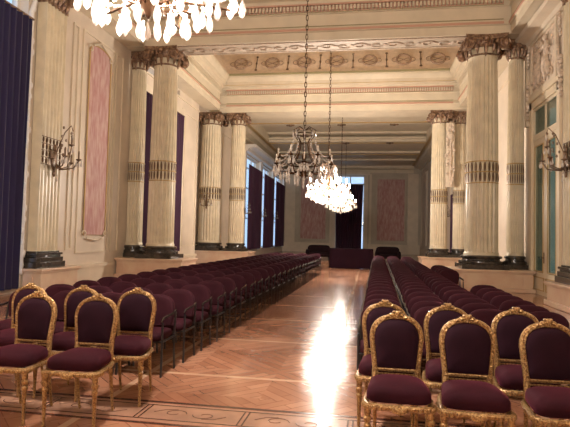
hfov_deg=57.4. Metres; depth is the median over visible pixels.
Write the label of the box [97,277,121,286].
chair
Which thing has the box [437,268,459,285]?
chair
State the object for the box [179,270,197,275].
chair
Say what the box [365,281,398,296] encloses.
chair
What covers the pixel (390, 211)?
wall panel
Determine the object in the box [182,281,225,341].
chair
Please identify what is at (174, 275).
chair
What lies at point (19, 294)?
cushion
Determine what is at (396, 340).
cushion
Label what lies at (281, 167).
window
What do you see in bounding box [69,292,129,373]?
chair
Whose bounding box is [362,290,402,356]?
chair
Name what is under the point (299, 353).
floor
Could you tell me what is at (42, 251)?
pilaster
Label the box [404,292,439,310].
chair
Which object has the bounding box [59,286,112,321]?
chair
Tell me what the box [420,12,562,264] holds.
wall
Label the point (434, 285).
chair
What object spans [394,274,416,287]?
chair
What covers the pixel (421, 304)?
chair
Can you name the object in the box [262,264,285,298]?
chair
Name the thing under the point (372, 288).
chair
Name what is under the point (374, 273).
chair
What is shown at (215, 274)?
chair
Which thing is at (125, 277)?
chair
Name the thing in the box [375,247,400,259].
sofa
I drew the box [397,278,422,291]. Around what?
chair
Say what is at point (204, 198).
wall lamp
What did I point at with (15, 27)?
curtain
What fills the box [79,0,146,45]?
trim
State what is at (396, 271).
chair
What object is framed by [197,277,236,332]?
chair
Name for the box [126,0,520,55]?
ceiling beam
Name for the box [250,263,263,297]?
chair
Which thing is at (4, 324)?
chair
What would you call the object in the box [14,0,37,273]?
window
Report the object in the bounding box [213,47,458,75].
trim
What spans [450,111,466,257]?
column
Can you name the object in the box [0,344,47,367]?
seat cushion
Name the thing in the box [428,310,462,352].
cushion
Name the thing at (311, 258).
chair
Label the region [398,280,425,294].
chair
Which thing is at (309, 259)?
chair
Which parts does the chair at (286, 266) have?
backrest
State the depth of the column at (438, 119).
25.12 m
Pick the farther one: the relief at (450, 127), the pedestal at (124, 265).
the relief at (450, 127)
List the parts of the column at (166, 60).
ring moulding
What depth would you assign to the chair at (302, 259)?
16.48 m
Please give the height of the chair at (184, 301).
0.802 m
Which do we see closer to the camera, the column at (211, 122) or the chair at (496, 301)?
the chair at (496, 301)
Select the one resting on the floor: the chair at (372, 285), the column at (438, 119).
the chair at (372, 285)
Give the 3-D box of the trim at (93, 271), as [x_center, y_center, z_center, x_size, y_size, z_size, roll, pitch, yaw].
[-4.447,-1.334,23.399,0.140,7.420,22.150,1,-2,9]
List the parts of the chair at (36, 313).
leg, seat rail, leg, frame, leg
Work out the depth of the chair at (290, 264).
13.95 m
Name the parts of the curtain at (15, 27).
rod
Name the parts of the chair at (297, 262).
backrest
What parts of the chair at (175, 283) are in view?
backrest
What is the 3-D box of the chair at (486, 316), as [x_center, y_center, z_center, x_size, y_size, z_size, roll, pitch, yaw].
[2.046,1.366,5.094,0.517,0.802,0.512,1,-2,9]
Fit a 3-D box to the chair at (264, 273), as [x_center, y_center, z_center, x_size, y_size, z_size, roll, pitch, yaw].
[-0.602,1.538,10.684,0.517,0.802,0.512,1,-2,10]
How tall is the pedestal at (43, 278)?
0.560 m
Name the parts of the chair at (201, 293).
seat, backrest, leg, leg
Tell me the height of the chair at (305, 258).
0.802 m
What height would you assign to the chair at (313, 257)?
0.802 m
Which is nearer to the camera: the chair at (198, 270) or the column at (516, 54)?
the chair at (198, 270)
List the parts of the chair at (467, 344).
leg, frame, seat rail, leg, leg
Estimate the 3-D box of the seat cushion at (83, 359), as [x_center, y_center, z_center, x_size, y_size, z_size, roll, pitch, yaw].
[-1.607,1.139,4.126,0.415,0.125,0.380,1,-2,6]
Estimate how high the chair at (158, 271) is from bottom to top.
0.802 m
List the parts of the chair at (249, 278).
backrest, seat, leg, leg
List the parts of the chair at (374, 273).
backrest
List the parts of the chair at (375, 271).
backrest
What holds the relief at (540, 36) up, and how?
attached to the wall at (503, 93)
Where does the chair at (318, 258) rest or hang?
on the floor
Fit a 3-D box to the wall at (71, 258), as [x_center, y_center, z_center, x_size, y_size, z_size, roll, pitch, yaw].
[-5.398,-3.193,21.178,1.100,10.900,59.800,1,-2,9]
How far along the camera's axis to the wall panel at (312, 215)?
50.02 m
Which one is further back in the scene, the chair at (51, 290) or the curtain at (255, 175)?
the curtain at (255, 175)
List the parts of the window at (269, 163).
frame, architrave, cornice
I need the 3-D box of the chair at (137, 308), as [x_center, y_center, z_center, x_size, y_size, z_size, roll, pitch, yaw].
[-1.421,1.178,4.697,0.484,0.978,0.522,1,-2,5]
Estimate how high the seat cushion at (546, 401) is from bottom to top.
0.125 m
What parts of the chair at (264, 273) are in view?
backrest, leg, leg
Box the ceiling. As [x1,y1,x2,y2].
[247,116,431,165]
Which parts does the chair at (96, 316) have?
leg, seat rail, leg, leg, frame, leg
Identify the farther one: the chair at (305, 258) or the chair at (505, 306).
the chair at (305, 258)
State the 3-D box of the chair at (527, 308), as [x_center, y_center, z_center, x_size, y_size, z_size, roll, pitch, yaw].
[2.648,1.397,5.488,0.517,0.802,0.512,1,-2,9]
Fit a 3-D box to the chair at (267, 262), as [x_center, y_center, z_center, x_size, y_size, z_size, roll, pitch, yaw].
[-0.567,1.675,13.930,0.517,0.802,0.512,1,-2,9]
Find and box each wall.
[0,0,282,294]
[284,166,420,245]
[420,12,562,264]
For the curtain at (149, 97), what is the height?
5.890 m
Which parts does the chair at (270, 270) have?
backrest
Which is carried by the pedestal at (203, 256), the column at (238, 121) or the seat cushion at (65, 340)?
the column at (238, 121)
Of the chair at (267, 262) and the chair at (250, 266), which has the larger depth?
the chair at (267, 262)
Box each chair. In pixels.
[0,283,47,396]
[0,291,22,367]
[0,291,56,425]
[23,291,73,367]
[32,285,97,401]
[41,293,118,426]
[45,284,74,350]
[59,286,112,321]
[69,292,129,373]
[73,280,100,288]
[92,287,156,406]
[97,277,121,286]
[109,281,136,292]
[115,294,176,377]
[118,274,140,281]
[121,287,153,355]
[131,278,155,287]
[137,271,156,277]
[142,289,195,362]
[144,283,172,342]
[149,275,170,282]
[152,269,170,274]
[164,279,189,338]
[164,284,211,350]
[166,267,182,272]
[166,272,185,278]
[178,266,193,269]
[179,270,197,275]
[179,276,203,330]
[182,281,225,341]
[189,264,203,268]
[192,268,208,273]
[194,274,215,323]
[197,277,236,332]
[199,263,212,266]
[206,271,226,318]
[208,262,220,264]
[211,275,246,325]
[222,272,255,319]
[227,267,243,308]
[232,270,262,314]
[236,261,247,264]
[236,266,251,304]
[241,268,269,309]
[242,264,256,268]
[248,267,275,305]
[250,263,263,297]
[255,265,280,301]
[260,261,273,290]
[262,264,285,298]
[272,261,293,292]
[275,262,289,295]
[279,260,296,290]
[281,259,300,288]
[285,259,303,285]
[288,258,306,284]
[292,257,308,282]
[295,256,311,280]
[299,256,313,277]
[302,255,315,277]
[305,254,319,275]
[312,255,317,276]
[354,300,413,426]
[356,305,370,391]
[360,299,402,361]
[361,294,399,311]
[361,310,436,426]
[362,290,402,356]
[363,284,398,298]
[363,287,400,302]
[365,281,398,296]
[366,276,391,287]
[366,279,396,290]
[367,275,394,285]
[368,271,392,280]
[368,273,394,284]
[392,269,411,278]
[393,272,415,281]
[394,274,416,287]
[396,276,418,289]
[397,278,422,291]
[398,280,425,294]
[399,282,427,298]
[400,285,431,300]
[401,288,432,309]
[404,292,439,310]
[405,296,443,315]
[408,301,443,340]
[413,307,439,373]
[418,270,434,277]
[419,271,437,279]
[421,273,441,280]
[421,303,485,426]
[423,275,444,282]
[425,277,446,286]
[429,279,451,288]
[431,281,454,292]
[434,284,460,296]
[435,314,516,426]
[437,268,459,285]
[439,286,466,299]
[440,270,463,287]
[442,290,473,302]
[447,294,479,305]
[454,298,488,308]
[461,303,498,314]
[470,285,495,294]
[470,309,520,389]
[476,288,503,298]
[482,291,512,303]
[490,295,522,308]
[491,307,563,426]
[499,300,535,310]
[516,305,568,385]
[518,311,569,390]
[519,318,569,426]
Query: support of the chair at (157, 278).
on the floor
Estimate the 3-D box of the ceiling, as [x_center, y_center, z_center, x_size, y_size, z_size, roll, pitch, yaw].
[4.548,-5.327,38.470,13.000,0.900,22.750,1,-2,9]
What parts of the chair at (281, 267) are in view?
backrest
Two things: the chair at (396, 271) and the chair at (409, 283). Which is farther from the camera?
the chair at (396, 271)
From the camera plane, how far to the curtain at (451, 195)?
29.65 m
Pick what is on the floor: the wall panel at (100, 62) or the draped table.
the draped table
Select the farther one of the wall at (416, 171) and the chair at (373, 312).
the wall at (416, 171)
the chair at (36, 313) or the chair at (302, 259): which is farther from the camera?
the chair at (302, 259)
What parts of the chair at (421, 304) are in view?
backrest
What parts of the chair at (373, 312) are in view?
leg, leg, seat rail, frame, leg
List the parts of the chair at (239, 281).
backrest, seat, leg, leg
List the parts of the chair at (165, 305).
leg, seat, leg, backrest, frame, armrest, leg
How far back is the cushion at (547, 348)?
3.50 m
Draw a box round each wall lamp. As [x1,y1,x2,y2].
[48,125,81,181]
[199,191,211,208]
[539,128,567,182]
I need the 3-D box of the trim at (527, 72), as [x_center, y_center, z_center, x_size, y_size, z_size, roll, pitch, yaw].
[9.213,-0.729,27.303,0.100,7.200,42.700,1,-2,9]
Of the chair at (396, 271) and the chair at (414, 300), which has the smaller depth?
the chair at (414, 300)
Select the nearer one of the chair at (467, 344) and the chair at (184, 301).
the chair at (467, 344)
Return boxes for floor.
[0,251,569,426]
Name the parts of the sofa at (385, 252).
seat, backrest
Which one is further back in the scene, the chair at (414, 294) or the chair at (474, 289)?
the chair at (474, 289)
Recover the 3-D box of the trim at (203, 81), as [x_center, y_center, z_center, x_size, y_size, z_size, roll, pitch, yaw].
[-4.005,-6.281,22.406,1.145,1.800,7.820,1,-2,9]
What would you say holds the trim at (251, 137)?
attached to the wall at (71, 258)
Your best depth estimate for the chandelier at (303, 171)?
11.53 m
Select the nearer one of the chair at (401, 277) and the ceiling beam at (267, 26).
the chair at (401, 277)
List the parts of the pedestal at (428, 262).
panel moulding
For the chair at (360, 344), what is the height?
0.802 m
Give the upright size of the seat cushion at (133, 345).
0.125 m
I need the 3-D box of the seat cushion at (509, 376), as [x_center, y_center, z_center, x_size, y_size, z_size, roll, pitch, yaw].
[1.791,1.211,3.896,0.415,0.125,0.380,1,-2,9]
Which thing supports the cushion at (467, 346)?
on the chair at (467, 344)
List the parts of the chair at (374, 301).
leg, backrest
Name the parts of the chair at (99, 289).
backrest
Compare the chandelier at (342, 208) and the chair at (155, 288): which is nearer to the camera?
the chair at (155, 288)
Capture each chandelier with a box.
[73,0,245,43]
[273,0,334,188]
[305,51,351,206]
[325,117,356,214]
[338,142,354,211]
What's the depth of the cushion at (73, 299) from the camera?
4.99 m
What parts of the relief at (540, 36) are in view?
relief cornice, relief frame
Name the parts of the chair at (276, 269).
backrest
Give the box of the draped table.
[329,248,373,268]
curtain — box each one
[0,0,34,290]
[142,91,184,250]
[247,164,262,248]
[263,174,273,247]
[275,181,284,246]
[335,184,363,248]
[450,194,452,251]
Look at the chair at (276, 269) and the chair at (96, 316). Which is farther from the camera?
the chair at (276, 269)
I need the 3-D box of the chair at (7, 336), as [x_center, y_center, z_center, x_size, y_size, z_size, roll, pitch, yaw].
[-2.541,1.159,4.897,0.484,0.978,0.522,1,-2,9]
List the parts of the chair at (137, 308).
leg, seat rail, frame, leg, leg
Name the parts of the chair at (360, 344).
leg, armrest, seat, backrest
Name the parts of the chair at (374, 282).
backrest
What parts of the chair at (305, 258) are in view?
backrest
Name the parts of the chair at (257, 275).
backrest, seat, leg, leg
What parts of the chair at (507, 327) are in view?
seat rail, frame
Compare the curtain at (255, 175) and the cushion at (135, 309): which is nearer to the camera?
the cushion at (135, 309)
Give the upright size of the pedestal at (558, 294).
0.560 m
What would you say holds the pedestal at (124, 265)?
on the floor
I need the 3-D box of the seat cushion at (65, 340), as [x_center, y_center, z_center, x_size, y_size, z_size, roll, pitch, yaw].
[-1.991,1.157,4.785,0.415,0.125,0.380,1,-2,9]
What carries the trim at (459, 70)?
attached to the wall at (503, 93)
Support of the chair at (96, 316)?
on the floor
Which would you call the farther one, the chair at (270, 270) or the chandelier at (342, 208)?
the chandelier at (342, 208)
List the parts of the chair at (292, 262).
backrest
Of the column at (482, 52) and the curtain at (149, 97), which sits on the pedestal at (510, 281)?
the column at (482, 52)
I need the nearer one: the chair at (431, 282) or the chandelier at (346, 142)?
the chair at (431, 282)
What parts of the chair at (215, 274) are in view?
backrest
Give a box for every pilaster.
[23,0,73,268]
[555,0,569,284]
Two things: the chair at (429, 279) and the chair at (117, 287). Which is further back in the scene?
the chair at (429, 279)
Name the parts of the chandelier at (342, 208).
chain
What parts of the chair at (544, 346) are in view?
leg, seat rail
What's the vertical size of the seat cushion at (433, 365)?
0.125 m
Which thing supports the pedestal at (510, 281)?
on the floor
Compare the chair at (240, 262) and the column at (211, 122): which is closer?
the chair at (240, 262)
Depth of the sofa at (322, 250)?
33.55 m
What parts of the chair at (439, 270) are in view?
backrest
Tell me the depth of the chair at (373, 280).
8.89 m
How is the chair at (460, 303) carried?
on the floor
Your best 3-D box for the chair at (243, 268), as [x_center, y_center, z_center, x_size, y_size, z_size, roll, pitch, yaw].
[-1.001,1.558,11.401,0.517,0.802,0.512,1,-2,9]
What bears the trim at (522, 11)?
attached to the wall at (503, 93)
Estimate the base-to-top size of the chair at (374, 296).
0.802 m
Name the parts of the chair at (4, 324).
seat, leg, backrest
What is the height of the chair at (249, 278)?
0.802 m
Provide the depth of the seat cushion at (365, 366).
4.02 m
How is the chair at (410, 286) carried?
on the floor
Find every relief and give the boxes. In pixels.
[444,123,455,186]
[515,0,562,120]
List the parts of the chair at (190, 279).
backrest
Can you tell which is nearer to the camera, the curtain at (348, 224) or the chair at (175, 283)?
the chair at (175, 283)
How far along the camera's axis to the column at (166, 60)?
17.39 m
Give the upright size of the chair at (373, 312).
0.978 m
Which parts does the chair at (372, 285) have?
backrest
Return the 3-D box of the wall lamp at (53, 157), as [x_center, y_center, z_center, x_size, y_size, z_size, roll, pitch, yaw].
[-5.533,-1.501,13.048,0.618,1.422,1.016,1,-2,9]
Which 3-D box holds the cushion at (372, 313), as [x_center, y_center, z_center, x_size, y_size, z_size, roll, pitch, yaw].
[0.841,0.962,4.387,0.320,0.348,0.102,1,-2,9]
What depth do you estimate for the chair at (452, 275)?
12.06 m
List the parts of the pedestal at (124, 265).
panel moulding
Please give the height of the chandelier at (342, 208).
5.545 m
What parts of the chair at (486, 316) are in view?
backrest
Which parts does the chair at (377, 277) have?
backrest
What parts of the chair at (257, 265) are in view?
backrest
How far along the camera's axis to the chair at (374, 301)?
5.94 m
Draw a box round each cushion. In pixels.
[0,328,33,346]
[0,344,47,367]
[13,289,36,323]
[18,298,51,339]
[38,331,87,350]
[47,347,110,371]
[66,291,92,326]
[78,301,112,342]
[97,335,150,355]
[120,294,151,331]
[359,354,412,375]
[366,307,397,347]
[366,374,430,405]
[375,319,418,368]
[426,358,482,381]
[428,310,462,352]
[441,380,510,412]
[444,323,490,374]
[495,364,560,389]
[496,315,534,359]
[525,386,569,418]
[526,327,569,380]
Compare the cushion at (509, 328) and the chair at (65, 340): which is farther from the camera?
the chair at (65, 340)
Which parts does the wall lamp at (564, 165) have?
arm, arm, arm, arm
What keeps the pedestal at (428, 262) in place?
on the floor
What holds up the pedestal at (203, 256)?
on the floor
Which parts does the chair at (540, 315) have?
backrest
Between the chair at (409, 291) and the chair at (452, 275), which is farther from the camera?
the chair at (452, 275)
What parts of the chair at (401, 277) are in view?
backrest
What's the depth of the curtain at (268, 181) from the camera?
41.99 m
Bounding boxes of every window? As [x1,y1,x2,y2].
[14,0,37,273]
[243,144,270,249]
[260,157,280,248]
[272,167,290,247]
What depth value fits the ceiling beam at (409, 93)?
25.77 m
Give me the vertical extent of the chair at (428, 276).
0.802 m
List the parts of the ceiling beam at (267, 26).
soffit panel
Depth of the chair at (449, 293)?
7.26 m
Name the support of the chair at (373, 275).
on the floor
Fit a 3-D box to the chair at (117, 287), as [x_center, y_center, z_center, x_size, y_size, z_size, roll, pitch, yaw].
[-2.305,1.345,7.087,0.517,0.802,0.512,1,-2,10]
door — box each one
[335,176,364,248]
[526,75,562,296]
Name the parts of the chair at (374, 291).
backrest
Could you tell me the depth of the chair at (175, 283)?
7.82 m
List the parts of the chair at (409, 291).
backrest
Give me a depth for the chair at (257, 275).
10.19 m
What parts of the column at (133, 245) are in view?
ring moulding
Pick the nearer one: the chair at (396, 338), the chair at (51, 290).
the chair at (396, 338)
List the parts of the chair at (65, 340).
leg, seat rail, leg, frame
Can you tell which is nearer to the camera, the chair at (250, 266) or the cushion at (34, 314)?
the cushion at (34, 314)
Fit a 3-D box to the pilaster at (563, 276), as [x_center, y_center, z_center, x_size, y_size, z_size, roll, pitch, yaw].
[6.538,-1.989,11.772,0.478,7.160,1.340,1,-2,9]
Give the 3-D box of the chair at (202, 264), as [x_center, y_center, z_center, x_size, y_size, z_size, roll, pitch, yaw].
[-1.948,1.569,12.193,0.517,0.802,0.512,1,-2,10]
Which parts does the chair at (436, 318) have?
leg, seat rail, frame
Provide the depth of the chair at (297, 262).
15.23 m
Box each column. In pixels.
[123,51,152,256]
[135,45,188,258]
[195,112,228,250]
[222,113,251,250]
[425,110,453,257]
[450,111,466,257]
[455,32,511,269]
[502,39,528,269]
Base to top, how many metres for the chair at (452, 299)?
0.802 m
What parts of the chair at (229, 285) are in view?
seat, backrest, leg, leg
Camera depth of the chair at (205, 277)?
9.07 m
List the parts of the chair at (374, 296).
backrest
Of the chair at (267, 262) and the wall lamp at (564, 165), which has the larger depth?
the chair at (267, 262)
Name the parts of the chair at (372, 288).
backrest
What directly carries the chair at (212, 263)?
on the floor
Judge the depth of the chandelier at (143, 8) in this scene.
4.48 m
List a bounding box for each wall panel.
[81,43,113,240]
[298,177,326,240]
[375,178,406,242]
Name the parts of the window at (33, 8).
frame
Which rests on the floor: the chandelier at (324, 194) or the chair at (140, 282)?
the chair at (140, 282)
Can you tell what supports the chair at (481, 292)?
on the floor
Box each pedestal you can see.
[18,265,80,289]
[113,257,197,277]
[195,250,255,262]
[417,256,461,268]
[446,266,535,293]
[544,281,569,313]
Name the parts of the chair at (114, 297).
backrest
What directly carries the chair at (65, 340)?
on the floor border at (198, 415)
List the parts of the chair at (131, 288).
backrest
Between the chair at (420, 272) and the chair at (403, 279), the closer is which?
the chair at (403, 279)
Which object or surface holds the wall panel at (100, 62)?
attached to the wall at (71, 258)
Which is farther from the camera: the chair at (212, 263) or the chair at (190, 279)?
the chair at (212, 263)
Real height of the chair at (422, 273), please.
0.802 m
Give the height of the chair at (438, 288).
0.802 m
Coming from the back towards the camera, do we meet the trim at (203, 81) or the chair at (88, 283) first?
the trim at (203, 81)
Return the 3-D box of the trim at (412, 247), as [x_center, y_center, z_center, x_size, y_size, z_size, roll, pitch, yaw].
[6.193,-0.100,49.321,12.900,7.650,0.350,1,-2,9]
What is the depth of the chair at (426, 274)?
10.70 m
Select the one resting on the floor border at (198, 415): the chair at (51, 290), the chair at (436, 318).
the chair at (436, 318)
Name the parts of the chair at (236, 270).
backrest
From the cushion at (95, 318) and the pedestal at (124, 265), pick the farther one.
the pedestal at (124, 265)
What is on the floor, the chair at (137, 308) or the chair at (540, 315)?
the chair at (540, 315)
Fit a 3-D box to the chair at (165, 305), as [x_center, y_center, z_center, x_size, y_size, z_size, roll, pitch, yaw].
[-1.487,1.304,5.653,0.517,0.802,0.512,1,-2,9]
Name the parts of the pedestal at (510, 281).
panel moulding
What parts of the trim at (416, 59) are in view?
frieze moulding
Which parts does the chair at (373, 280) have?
backrest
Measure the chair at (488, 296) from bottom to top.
0.802 m
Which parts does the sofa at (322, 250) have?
seat, backrest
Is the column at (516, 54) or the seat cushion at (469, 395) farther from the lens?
the column at (516, 54)
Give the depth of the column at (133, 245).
17.93 m
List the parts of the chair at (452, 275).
backrest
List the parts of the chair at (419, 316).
backrest, seat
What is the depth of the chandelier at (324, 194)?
19.95 m
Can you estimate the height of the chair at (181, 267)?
0.802 m
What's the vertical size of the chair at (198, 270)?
0.802 m
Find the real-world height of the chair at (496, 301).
0.802 m
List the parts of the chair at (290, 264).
backrest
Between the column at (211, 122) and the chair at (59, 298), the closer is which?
the chair at (59, 298)
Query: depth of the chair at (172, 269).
10.51 m
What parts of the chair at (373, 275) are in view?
backrest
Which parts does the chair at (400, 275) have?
backrest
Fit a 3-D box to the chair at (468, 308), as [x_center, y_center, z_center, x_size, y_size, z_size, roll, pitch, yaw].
[2.130,1.389,5.584,0.517,0.802,0.512,1,-2,9]
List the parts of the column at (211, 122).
ring moulding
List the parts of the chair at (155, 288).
backrest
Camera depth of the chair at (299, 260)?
15.84 m
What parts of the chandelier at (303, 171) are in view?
arm, stem, chain, arm, arm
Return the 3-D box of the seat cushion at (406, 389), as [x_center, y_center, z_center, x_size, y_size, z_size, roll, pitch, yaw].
[0.762,1.171,3.525,0.415,0.125,0.380,1,-2,9]
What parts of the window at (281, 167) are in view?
architrave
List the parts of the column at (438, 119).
ring moulding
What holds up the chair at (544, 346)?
on the floor
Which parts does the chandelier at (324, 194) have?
stem, chain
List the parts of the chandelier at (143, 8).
arm, stem, arm, arm, arm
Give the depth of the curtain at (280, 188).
47.35 m
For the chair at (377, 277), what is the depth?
9.40 m
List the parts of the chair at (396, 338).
leg, leg, frame, seat rail, leg, leg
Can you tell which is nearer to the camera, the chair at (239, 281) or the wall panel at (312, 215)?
the chair at (239, 281)
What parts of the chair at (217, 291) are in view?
seat, backrest, leg, leg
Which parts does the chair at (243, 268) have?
backrest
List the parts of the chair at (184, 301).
seat, backrest, frame, leg, armrest, leg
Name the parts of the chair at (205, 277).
backrest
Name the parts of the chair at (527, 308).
backrest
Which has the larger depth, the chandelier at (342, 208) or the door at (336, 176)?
the door at (336, 176)
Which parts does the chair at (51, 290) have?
backrest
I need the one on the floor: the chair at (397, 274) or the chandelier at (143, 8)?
the chair at (397, 274)
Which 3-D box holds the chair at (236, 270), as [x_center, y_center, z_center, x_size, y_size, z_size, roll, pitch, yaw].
[-1.118,1.529,10.770,0.517,0.802,0.512,1,-2,9]
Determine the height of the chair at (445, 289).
0.802 m
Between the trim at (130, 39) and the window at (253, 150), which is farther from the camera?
the window at (253, 150)
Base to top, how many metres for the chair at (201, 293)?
0.802 m
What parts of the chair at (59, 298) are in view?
backrest, seat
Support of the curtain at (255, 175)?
hanging from the window at (253, 150)
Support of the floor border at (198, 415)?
attached to the floor
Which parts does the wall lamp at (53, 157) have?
arm, arm, arm, arm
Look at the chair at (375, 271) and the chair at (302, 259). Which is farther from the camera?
the chair at (302, 259)
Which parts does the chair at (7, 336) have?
frame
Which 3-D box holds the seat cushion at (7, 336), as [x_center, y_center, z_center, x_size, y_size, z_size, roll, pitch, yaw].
[-2.544,1.147,4.873,0.415,0.125,0.380,1,-2,9]
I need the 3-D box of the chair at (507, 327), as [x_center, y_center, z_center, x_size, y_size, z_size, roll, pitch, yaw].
[1.795,1.223,3.920,0.484,0.978,0.522,1,-2,9]
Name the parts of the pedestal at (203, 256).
panel moulding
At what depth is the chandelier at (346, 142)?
36.91 m
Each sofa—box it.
[306,245,329,259]
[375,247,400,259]
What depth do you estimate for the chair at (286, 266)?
13.33 m
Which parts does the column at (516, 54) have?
ring moulding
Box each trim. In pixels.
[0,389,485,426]
[17,22,231,289]
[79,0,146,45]
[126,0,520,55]
[153,55,228,109]
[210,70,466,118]
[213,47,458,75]
[228,121,452,172]
[282,172,419,254]
[419,56,529,257]
[450,50,507,106]
[509,0,544,32]
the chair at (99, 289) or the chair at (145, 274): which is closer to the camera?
the chair at (99, 289)
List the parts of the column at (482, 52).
ring moulding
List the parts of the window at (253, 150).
frame, architrave, cornice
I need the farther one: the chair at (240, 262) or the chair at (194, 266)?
the chair at (240, 262)
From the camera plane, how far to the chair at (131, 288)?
6.56 m
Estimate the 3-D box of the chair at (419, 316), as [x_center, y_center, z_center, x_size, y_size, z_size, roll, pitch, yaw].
[1.514,1.357,5.169,0.517,0.802,0.512,1,-2,9]

